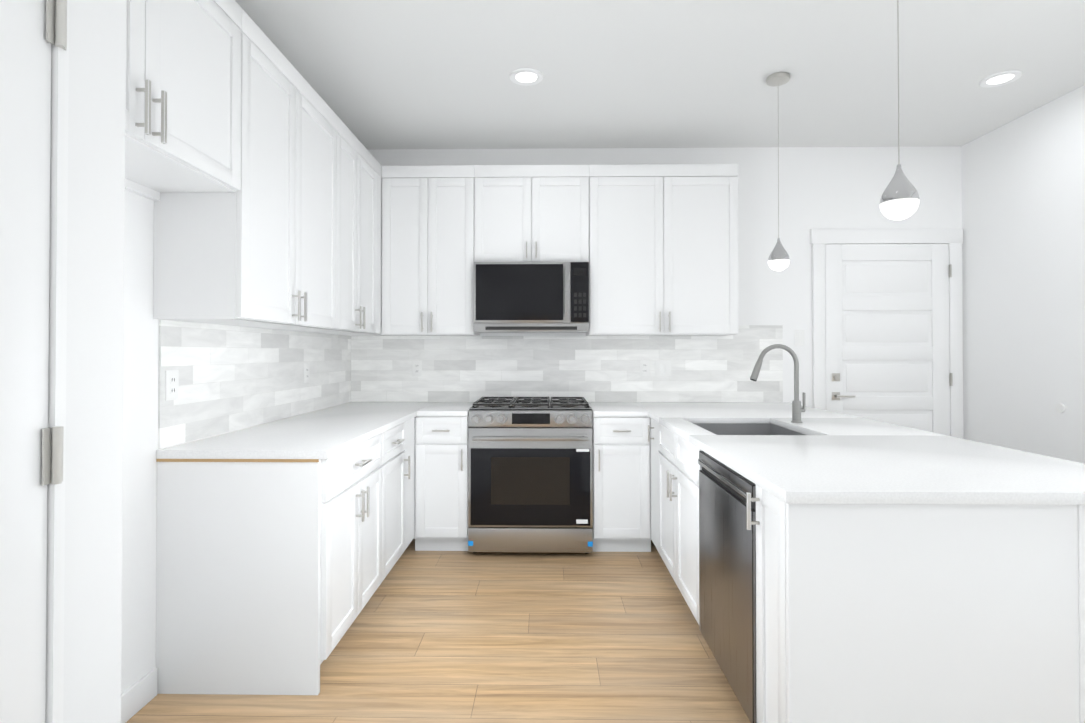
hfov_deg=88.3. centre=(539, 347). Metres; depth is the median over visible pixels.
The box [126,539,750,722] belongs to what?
floor
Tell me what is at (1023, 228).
wall
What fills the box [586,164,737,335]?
upper cabinet
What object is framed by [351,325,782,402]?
tile backsplash
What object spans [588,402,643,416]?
countertop
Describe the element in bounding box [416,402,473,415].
countertop
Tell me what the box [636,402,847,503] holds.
countertop
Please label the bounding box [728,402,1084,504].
countertop
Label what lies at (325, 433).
countertop
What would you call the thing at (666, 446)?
base cabinet
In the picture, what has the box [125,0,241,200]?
upper cabinet
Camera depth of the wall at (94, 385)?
0.99 m
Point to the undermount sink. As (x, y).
(743, 429)
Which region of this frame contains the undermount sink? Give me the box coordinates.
[693,423,804,434]
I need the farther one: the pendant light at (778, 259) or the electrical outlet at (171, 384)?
the pendant light at (778, 259)
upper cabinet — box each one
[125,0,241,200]
[153,9,344,332]
[323,125,380,335]
[379,165,479,335]
[474,165,588,261]
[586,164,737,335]
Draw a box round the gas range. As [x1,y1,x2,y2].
[468,397,592,553]
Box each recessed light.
[509,68,542,85]
[979,70,1022,87]
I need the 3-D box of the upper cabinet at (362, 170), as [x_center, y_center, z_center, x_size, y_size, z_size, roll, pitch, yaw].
[-1.238,-0.665,3.305,0.323,1.144,0.747,0,-1,1]
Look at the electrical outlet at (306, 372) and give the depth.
3.33 m
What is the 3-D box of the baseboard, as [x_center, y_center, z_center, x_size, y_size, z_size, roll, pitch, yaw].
[-1.420,1.225,1.556,0.013,0.100,1.004,0,-1,1]
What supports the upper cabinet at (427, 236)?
attached to the wall at (832, 187)
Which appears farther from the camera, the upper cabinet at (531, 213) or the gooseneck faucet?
the upper cabinet at (531, 213)
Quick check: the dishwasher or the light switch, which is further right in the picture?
the dishwasher
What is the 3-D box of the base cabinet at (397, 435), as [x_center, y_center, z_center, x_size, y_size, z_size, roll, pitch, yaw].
[-1.093,0.856,2.989,0.623,0.868,0.508,0,-1,1]
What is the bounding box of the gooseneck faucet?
[750,344,805,422]
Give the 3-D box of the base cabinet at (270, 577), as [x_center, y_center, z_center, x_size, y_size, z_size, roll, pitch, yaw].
[-1.101,0.851,2.457,0.623,0.868,0.789,0,-1,1]
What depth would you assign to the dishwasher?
1.93 m
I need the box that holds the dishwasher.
[698,451,756,722]
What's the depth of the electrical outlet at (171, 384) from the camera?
2.13 m
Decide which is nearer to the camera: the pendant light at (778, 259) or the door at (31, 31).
the door at (31, 31)
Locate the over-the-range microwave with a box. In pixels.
[473,262,588,332]
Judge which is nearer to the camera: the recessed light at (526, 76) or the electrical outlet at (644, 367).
the recessed light at (526, 76)
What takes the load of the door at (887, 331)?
in the wall at (832, 187)
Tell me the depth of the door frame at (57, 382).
0.91 m
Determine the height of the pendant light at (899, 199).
1.070 m
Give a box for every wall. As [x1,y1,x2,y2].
[63,0,125,722]
[121,190,159,693]
[368,146,963,438]
[961,85,1084,463]
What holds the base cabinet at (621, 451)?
on the floor
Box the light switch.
[655,360,670,375]
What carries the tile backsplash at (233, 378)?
attached to the wall at (140, 448)
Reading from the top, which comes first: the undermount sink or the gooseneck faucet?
the gooseneck faucet
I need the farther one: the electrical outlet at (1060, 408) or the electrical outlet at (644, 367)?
the electrical outlet at (644, 367)
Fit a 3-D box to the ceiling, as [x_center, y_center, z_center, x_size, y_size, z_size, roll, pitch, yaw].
[0.288,-1.523,0.746,5.695,0.060,6.940,0,-1,1]
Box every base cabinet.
[156,430,387,694]
[388,421,407,572]
[408,418,413,544]
[414,416,468,550]
[592,415,650,551]
[648,419,701,553]
[660,463,747,623]
[748,485,1084,722]
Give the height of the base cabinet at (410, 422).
0.868 m
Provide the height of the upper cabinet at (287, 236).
1.144 m
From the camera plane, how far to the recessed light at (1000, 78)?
3.04 m
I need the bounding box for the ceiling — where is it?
[235,0,1084,149]
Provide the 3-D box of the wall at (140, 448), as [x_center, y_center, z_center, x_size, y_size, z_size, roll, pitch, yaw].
[-1.472,-0.094,2.588,0.120,2.760,3.040,0,-1,1]
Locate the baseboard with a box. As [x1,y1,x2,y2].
[121,668,157,722]
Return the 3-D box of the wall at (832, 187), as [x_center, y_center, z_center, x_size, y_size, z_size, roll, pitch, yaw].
[0.839,-0.079,4.134,4.695,2.760,0.120,0,-1,1]
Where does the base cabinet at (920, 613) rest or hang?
on the floor
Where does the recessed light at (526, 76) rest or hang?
in the ceiling
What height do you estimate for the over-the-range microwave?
0.458 m
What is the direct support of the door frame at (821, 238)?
attached to the wall at (832, 187)
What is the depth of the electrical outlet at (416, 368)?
4.08 m
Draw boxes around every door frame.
[45,0,68,722]
[810,229,962,438]
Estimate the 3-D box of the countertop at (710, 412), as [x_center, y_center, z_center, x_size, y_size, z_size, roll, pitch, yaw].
[1.049,0.411,3.584,0.450,0.032,0.961,0,-1,1]
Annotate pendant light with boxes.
[766,72,789,270]
[880,0,918,219]
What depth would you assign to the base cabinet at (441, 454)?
3.47 m
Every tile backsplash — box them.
[158,320,350,449]
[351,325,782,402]
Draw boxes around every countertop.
[156,402,423,461]
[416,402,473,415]
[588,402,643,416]
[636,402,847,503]
[660,402,763,422]
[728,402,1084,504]
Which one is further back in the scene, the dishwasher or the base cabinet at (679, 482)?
the base cabinet at (679, 482)
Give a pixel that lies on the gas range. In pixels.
(530, 478)
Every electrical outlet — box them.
[165,370,178,400]
[304,363,308,382]
[412,361,421,375]
[640,360,649,375]
[1055,404,1065,412]
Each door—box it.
[0,0,66,722]
[825,244,952,435]

